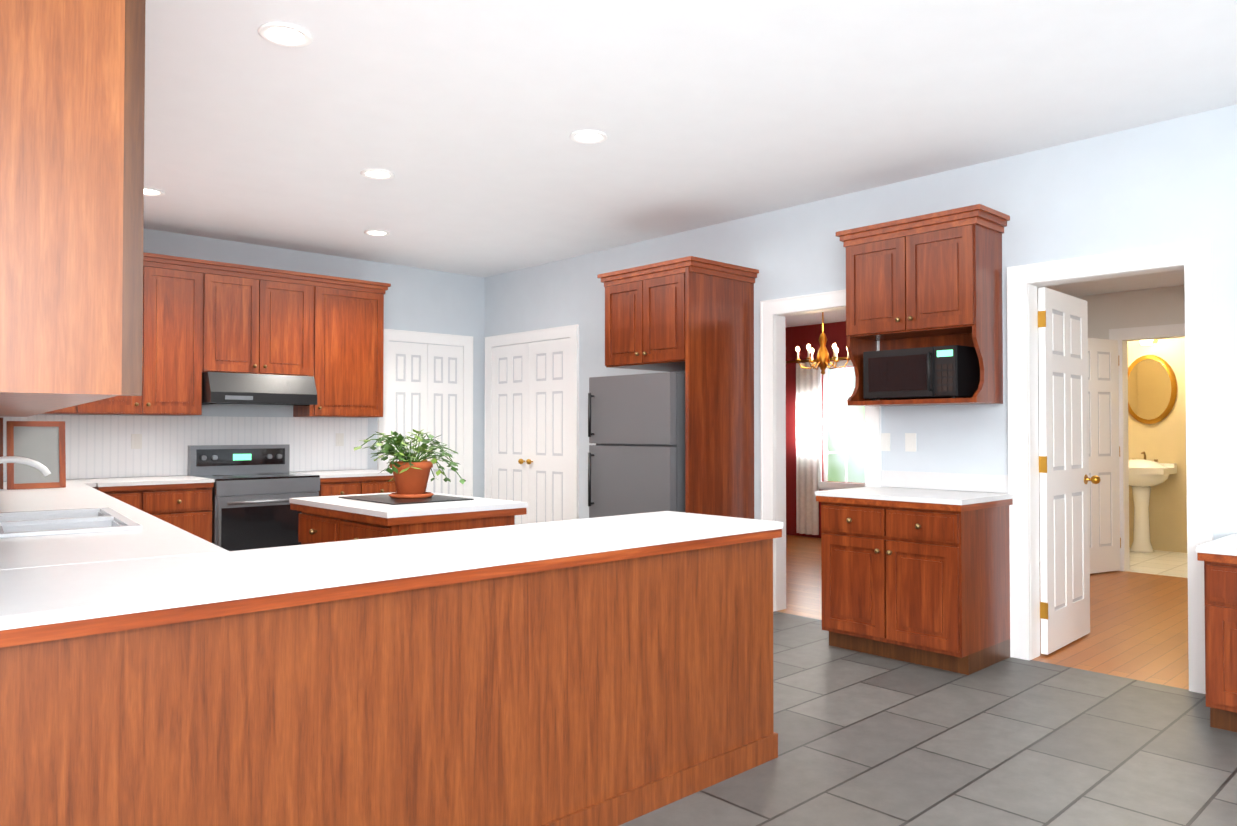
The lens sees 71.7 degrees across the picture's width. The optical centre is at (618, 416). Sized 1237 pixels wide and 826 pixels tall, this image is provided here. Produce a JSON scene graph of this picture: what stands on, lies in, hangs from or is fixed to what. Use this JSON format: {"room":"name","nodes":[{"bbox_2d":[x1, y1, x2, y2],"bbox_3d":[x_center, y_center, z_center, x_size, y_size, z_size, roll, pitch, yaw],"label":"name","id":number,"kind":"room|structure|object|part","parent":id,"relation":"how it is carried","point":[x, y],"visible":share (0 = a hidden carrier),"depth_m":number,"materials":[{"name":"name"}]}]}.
{"room":"kitchen","nodes":[
{"label":"kitchen","id":0,"kind":"room"},
{"bbox_2d":[0,228,484,497],"bbox_3d":[-3.995,-0.042,6.056,7.420,2.750,0.128,1,-1,-43],"label":"wall","id":1,"kind":"structure","parent":0,"point":[415,299],"depth_m":7.11,"materials":[{"name":"paint"}]},
{"bbox_2d":[131,434,141,448],"bbox_3d":[-3.576,0.183,6.350,0.070,0.110,0.006,1,-1,-43],"label":"electrical outlet","id":2,"kind":"object","parent":1,"relation":"attached to","point":[136,441],"visible":1,"depth_m":6.35,"materials":[{"name":"white plastic"}]},
{"bbox_2d":[41,252,390,417],"bbox_3d":[-3.138,-0.584,6.522,2.870,1.150,0.381,1,-1,-43],"label":"upper cabinet","id":3,"kind":"object","parent":1,"relation":"attached to","point":[200,316],"visible":0.58,"depth_m":6.60,"materials":[{"name":"brown wood"}]},
{"bbox_2d":[202,372,316,406],"bbox_3d":[-2.848,-0.207,6.697,0.800,0.236,0.494,1,-1,-43],"label":"range hood","id":4,"kind":"object","parent":1,"relation":"attached to","point":[232,389],"visible":0.89,"depth_m":6.50,"materials":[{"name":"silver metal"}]},
{"bbox_2d":[336,433,343,445],"bbox_3d":[-2.418,0.200,7.425,0.070,0.110,0.006,1,-1,-43],"label":"electrical outlet","id":5,"kind":"object","parent":1,"relation":"attached to","point":[339,439],"visible":1,"depth_m":7.42,"materials":[{"name":"white plastic"}]},
{"bbox_2d":[377,329,472,496],"bbox_3d":[-1.771,0.288,7.984,0.994,2.152,0.084,1,-1,-43],"label":"door","id":6,"kind":"structure","parent":1,"relation":"attached to","point":[428,386],"depth_m":8.06,"materials":[{"name":"white wood"}]},
{"bbox_2d":[144,0,1236,327],"bbox_3d":[1.143,-1.347,4.440,12.720,0.390,10.220,1,-1,-43],"label":"ceiling","id":7,"kind":"structure","parent":0,"point":[460,120],"depth_m":4.00,"materials":[{"name":"white paint"}]},
{"bbox_2d":[144,187,164,195],"bbox_3d":[-2.975,-1.421,5.406,0.196,0.010,0.196,1,-1,-43],"label":"recessed light","id":8,"kind":"object","parent":7,"relation":"in","point":[148,191],"visible":0.56,"depth_m":5.43,"materials":[{"name":"beige"}]},
{"bbox_2d":[258,22,311,46],"bbox_3d":[-1.271,-1.455,3.264,0.196,0.010,0.196,1,-1,-43],"label":"recessed light","id":9,"kind":"object","parent":7,"relation":"in","point":[284,34],"visible":1,"depth_m":3.26,"materials":[{"name":"beige"}]},
{"bbox_2d":[364,229,389,235],"bbox_3d":[-1.845,-1.404,6.539,0.196,0.010,0.196,1,-1,-43],"label":"recessed light","id":10,"kind":"object","parent":7,"relation":"in","point":[373,232],"visible":1,"depth_m":6.53,"materials":[{"name":"beige"}]},
{"bbox_2d":[360,169,394,179],"bbox_3d":[-1.418,-1.427,5.038,0.196,0.010,0.196,1,-1,-43],"label":"recessed light","id":11,"kind":"object","parent":7,"relation":"in","point":[379,174],"visible":1,"depth_m":5.03,"materials":[{"name":"beige"}]},
{"bbox_2d":[570,130,607,143],"bbox_3d":[-0.154,-1.437,4.397,0.196,0.010,0.196,1,-1,-43],"label":"recessed light","id":12,"kind":"object","parent":7,"relation":"in","point":[588,136],"visible":0.98,"depth_m":4.39,"materials":[{"name":"beige"}]},
{"bbox_2d":[796,312,850,374],"bbox_3d":[1.659,-0.725,6.945,0.442,0.774,0.390,1,-1,-43],"label":"dining chandelier","id":13,"kind":"object","parent":7,"relation":"hanging from","point":[822,360],"visible":0.94,"depth_m":6.92,"materials":[{"name":"gold metal"}]},
{"bbox_2d":[785,321,864,537],"bbox_3d":[0.202,0.118,6.991,0.006,2.460,5.170,1,-1,-43],"label":"wall","id":14,"kind":"structure","parent":0,"point":[801,337],"depth_m":5.88,"materials":[{"name":"red paint"}]},
{"bbox_2d":[786,357,847,534],"bbox_3d":[2.379,0.344,9.646,0.053,2.012,1.200,1,-1,-43],"label":"curtain","id":15,"kind":"object","parent":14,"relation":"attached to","point":[807,503],"visible":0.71,"depth_m":9.86,"materials":[{"name":"white fabric"}]},
{"bbox_2d":[818,360,864,489],"bbox_3d":[2.546,0.099,9.614,0.110,1.460,0.760,1,-1,-43],"label":"dining room window","id":16,"kind":"structure","parent":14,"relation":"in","point":[843,441],"depth_m":9.70,"materials":[{"name":"white glass"}]},
{"bbox_2d":[484,104,1236,539],"bbox_3d":[2.031,-0.059,4.925,0.132,2.750,9.750,1,-1,-43],"label":"wall","id":17,"kind":"structure","parent":0,"point":[1168,182],"depth_m":4.81,"materials":[{"name":"blue paint"}]},
{"bbox_2d":[484,324,578,524],"bbox_3d":[-0.848,0.286,7.875,0.084,2.152,1.404,1,-1,-43],"label":"double door","id":18,"kind":"structure","parent":17,"relation":"attached to","point":[531,450],"depth_m":7.83,"materials":[{"name":"white wood"}]},
{"bbox_2d":[760,289,881,611],"bbox_3d":[1.348,0.260,5.644,0.149,2.134,0.908,1,-1,-43],"label":"door frame","id":19,"kind":"structure","parent":17,"relation":"attached to","point":[774,313],"depth_m":5.88,"materials":[{"name":"white wood"}]},
{"bbox_2d":[881,433,889,450],"bbox_3d":[1.637,0.156,5.259,0.008,0.110,0.070,1,-1,-43],"label":"outlet","id":20,"kind":"object","parent":17,"relation":"attached to","point":[885,441],"visible":1,"depth_m":5.25,"materials":[{"name":"beige plastic"}]},
{"bbox_2d":[905,433,915,451],"bbox_3d":[1.753,0.154,5.135,0.008,0.110,0.070,1,-1,-43],"label":"outlet","id":21,"kind":"object","parent":17,"relation":"attached to","point":[910,442],"visible":1,"depth_m":5.13,"materials":[{"name":"beige plastic"}]},
{"bbox_2d":[836,204,1009,405],"bbox_3d":[1.724,-0.587,4.901,0.381,1.035,0.870,1,-1,-43],"label":"upper cabinet","id":22,"kind":"object","parent":17,"relation":"attached to","point":[930,280],"visible":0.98,"depth_m":4.73,"materials":[{"name":"brown wood"}]},
{"bbox_2d":[863,345,979,400],"bbox_3d":[1.724,-0.240,4.916,0.318,0.288,0.570,1,-1,-43],"label":"microwave","id":23,"kind":"object","parent":22,"relation":"in","point":[949,371],"visible":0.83,"depth_m":4.78,"materials":[{"name":"black plastic"}]},
{"bbox_2d":[1007,240,1213,693],"bbox_3d":[2.776,0.244,4.644,0.880,2.134,0.938,1,-1,-43],"label":"door frame","id":24,"kind":"structure","parent":17,"relation":"attached to","point":[1192,260],"depth_m":4.67,"materials":[{"name":"white wood"}]},
{"bbox_3d":[2.581,0.298,4.964,0.730,2.013,0.198,1,-1,-43],"label":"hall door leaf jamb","id":25,"kind":"part","parent":24,"relation":"part of","materials":[{"name":"white wood"}]},
{"bbox_2d":[619,534,1236,825],"bbox_3d":[1.140,1.336,4.314,12.600,0.060,10.100,1,-1,-43],"label":"floor","id":26,"kind":"structure","parent":0,"point":[865,739],"depth_m":3.48,"materials":[{"name":"tile"}]},
{"bbox_2d":[0,479,227,572],"bbox_3d":[-2.699,0.857,4.069,0.708,0.890,4.604,1,-1,-37],"label":"base cabinet","id":27,"kind":"object","parent":26,"relation":"on","point":[154,537],"visible":0.27,"depth_m":2.70,"materials":[{"name":"laminate"}]},
{"bbox_2d":[0,418,2,488],"bbox_3d":[-3.677,0.214,4.975,0.160,0.421,0.062,1,-1,-43],"label":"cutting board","id":28,"kind":"object","parent":27,"relation":"on","point":[1,452],"visible":1,"depth_m":5.02,"materials":[{"name":"brown wood"}]},
{"bbox_2d":[6,421,65,489],"bbox_3d":[-3.458,0.226,5.083,0.290,0.400,0.062,1,-1,-43],"label":"board","id":29,"kind":"object","parent":27,"relation":"on","point":[42,442],"visible":1,"depth_m":5.08,"materials":[{"name":"brown wood"}]},
{"bbox_2d":[0,507,141,537],"bbox_3d":[-2.123,0.477,3.212,0.460,0.184,0.890,1,-1,-37],"label":"sink","id":30,"kind":"object","parent":27,"relation":"in","point":[45,522],"visible":0.44,"depth_m":3.22,"materials":[{"name":"white ceramic"}]},
{"bbox_2d":[0,456,50,476],"bbox_3d":[-2.382,0.276,3.308,0.304,0.247,0.262,1,-1,-43],"label":"kitchen faucet","id":31,"kind":"object","parent":30,"relation":"attached to","point":[43,469],"visible":1,"depth_m":3.32,"materials":[{"name":"metal"}]},
{"bbox_2d":[78,475,214,542],"bbox_3d":[-3.364,0.889,6.086,0.726,0.890,0.678,1,-1,-43],"label":"base cabinet","id":32,"kind":"object","parent":26,"relation":"on","point":[183,502],"visible":0.19,"depth_m":5.95,"materials":[{"name":"brown wood"}]},
{"bbox_2d":[0,595,391,825],"bbox_3d":[-1.248,0.852,1.934,1.252,0.835,0.563,1,-1,-43],"label":"base cabinet","id":33,"kind":"object","parent":26,"relation":"on","point":[265,718],"depth_m":1.87,"materials":[{"name":"brown wood"}]},
{"bbox_2d":[0,515,782,650],"bbox_3d":[-0.640,0.429,2.489,2.882,0.033,0.602,1,-1,-43],"label":"countertop","id":34,"kind":"structure","parent":33,"relation":"on","point":[55,608],"depth_m":2.13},
{"bbox_2d":[188,444,319,550],"bbox_3d":[-2.788,0.781,6.568,0.760,1.120,0.732,1,-1,-43],"label":"range","id":35,"kind":"object","parent":26,"relation":"on","point":[255,488],"visible":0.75,"depth_m":6.39,"materials":[{"name":"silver metal"}]},
{"bbox_2d":[290,469,396,495],"bbox_3d":[-2.268,0.905,7.104,0.722,0.890,0.678,1,-1,-43],"label":"base cabinet","id":36,"kind":"object","parent":26,"relation":"on","point":[347,482],"visible":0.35,"depth_m":6.88,"materials":[{"name":"brown wood"}]},
{"bbox_2d":[289,492,527,544],"bbox_3d":[-1.065,0.860,4.243,0.755,0.890,1.053,1,-1,-43],"label":"kitchen island","id":37,"kind":"object","parent":26,"relation":"on","point":[323,519],"visible":0.17,"depth_m":3.96,"materials":[{"name":"brown wood"}]},
{"bbox_2d":[338,494,473,504],"bbox_3d":[-1.082,0.413,4.338,0.440,0.005,0.580,1,-1,-43],"label":"placemat","id":38,"kind":"object","parent":37,"relation":"on","point":[384,498],"visible":0.79,"depth_m":4.23,"materials":[{"name":"black plastic"}]},
{"bbox_2d":[354,429,465,498],"bbox_3d":[-1.054,0.235,4.361,0.541,0.350,0.526,1,-1,-43],"label":"plant pot","id":39,"kind":"object","parent":38,"relation":"on","point":[410,475],"visible":1,"depth_m":4.31,"materials":[{"name":"ceramic"}]},
{"bbox_2d":[388,559,627,825],"bbox_3d":[-0.506,0.862,2.624,0.885,0.835,0.563,1,-1,-43],"label":"base cabinet","id":40,"kind":"object","parent":26,"relation":"on","point":[617,670],"depth_m":2.42,"materials":[{"name":"brown wood"}]},
{"bbox_2d":[588,372,684,517],"bbox_3d":[0.307,0.526,6.051,0.771,1.615,0.800,1,-1,-43],"label":"fridge","id":41,"kind":"object","parent":26,"relation":"on","point":[636,435],"visible":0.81,"depth_m":5.77,"materials":[{"name":"metal"}]},
{"bbox_2d":[597,256,758,518],"bbox_3d":[0.412,0.153,6.059,0.711,2.360,0.910,1,-1,-43],"label":"cabinet","id":42,"kind":"object","parent":26,"relation":"on","point":[692,317],"visible":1,"depth_m":5.78,"materials":[{"name":"brown wood"}]},
{"bbox_2d":[628,539,775,820],"bbox_3d":[0.056,0.871,3.146,0.917,0.835,0.563,1,-1,-43],"label":"base cabinet","id":43,"kind":"object","parent":26,"relation":"on","point":[700,623],"depth_m":2.95,"materials":[{"name":"brown wood"}]},
{"bbox_2d":[815,486,1012,674],"bbox_3d":[1.636,0.868,4.769,0.657,0.890,0.860,1,-1,-43],"label":"base cabinet","id":44,"kind":"object","parent":26,"relation":"on","point":[917,576],"visible":1,"depth_m":4.53,"materials":[{"name":"brown wood"}]},
{"bbox_2d":[1129,452,1176,552],"bbox_3d":[5.325,0.866,8.731,0.458,1.020,0.540,1,-1,-43],"label":"pedestal sink","id":45,"kind":"object","parent":26,"relation":"on","point":[1144,474],"visible":0.81,"depth_m":8.67,"materials":[{"name":"ceramic"}]},
{"bbox_2d":[1197,558,1236,731],"bbox_3d":[2.823,0.941,3.518,0.621,0.705,0.567,1,-1,-43],"label":"base cabinet","id":46,"kind":"object","parent":26,"relation":"on","point":[1220,574],"depth_m":3.48,"materials":[{"name":"brown wood"}]},
{"bbox_2d":[1196,538,1236,557],"bbox_3d":[3.273,0.568,3.032,0.624,0.033,1.932,1,-1,-43],"label":"countertop","id":47,"kind":"structure","parent":46,"relation":"on","point":[1228,549],"depth_m":3.49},
{"bbox_2d":[1037,285,1184,561],"bbox_3d":[5.046,0.118,6.975,0.120,2.460,3.250,1,-1,-43],"label":"wall","id":48,"kind":"structure","parent":0,"point":[1106,312],"depth_m":7.50,"materials":[{"name":"beige paint"}]},
{"bbox_2d":[1088,323,1184,573],"bbox_3d":[4.395,0.284,7.156,0.827,2.134,1.075,1,-1,-43],"label":"door frame","id":49,"kind":"structure","parent":48,"relation":"attached to","point":[1104,453],"depth_m":7.45,"materials":[{"name":"white wood"}]},
{"bbox_2d":[1128,412,1130,547],"bbox_3d":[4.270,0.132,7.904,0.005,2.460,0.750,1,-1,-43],"label":"wall","id":50,"kind":"structure","parent":0,"point":[1129,415],"depth_m":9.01,"materials":[{"name":"yellow paint"}]},
{"bbox_2d":[1127,337,1186,552],"bbox_3d":[6.292,0.136,8.132,0.120,2.460,3.250,1,-1,-43],"label":"wall","id":51,"kind":"structure","parent":0,"point":[1163,441],"depth_m":8.76,"materials":[{"name":"yellow paint"}]},
{"bbox_2d":[1140,339,1156,344],"bbox_3d":[5.456,-0.813,8.838,0.163,0.140,0.150,1,-1,-43],"label":"sconce","id":52,"kind":"object","parent":51,"relation":"attached to","point":[1146,342],"visible":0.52,"depth_m":8.81,"materials":[{"name":"white glass"}]},
{"bbox_2d":[1128,355,1176,423],"bbox_3d":[5.501,-0.283,8.871,0.035,0.720,0.500,1,-1,-43],"label":"bathroom mirror","id":53,"kind":"object","parent":51,"relation":"attached to","point":[1152,388],"visible":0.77,"depth_m":8.84,"materials":[{"name":"gold metal"}]},
{"bbox_3d":[-3.093,-0.076,3.885,0.606,2.750,4.592,1,-1,-43],"label":"wall","id":54,"kind":"structure","parent":0,"visible":0},
{"bbox_2d":[0,0,145,416],"bbox_3d":[-2.621,-0.656,3.721,0.389,1.255,4.345,1,-1,-37],"label":"upper cabinet","id":55,"kind":"object","parent":54,"relation":"attached to","point":[72,95],"visible":1,"depth_m":2.04,"materials":[{"name":"brown wood"}]}
]}

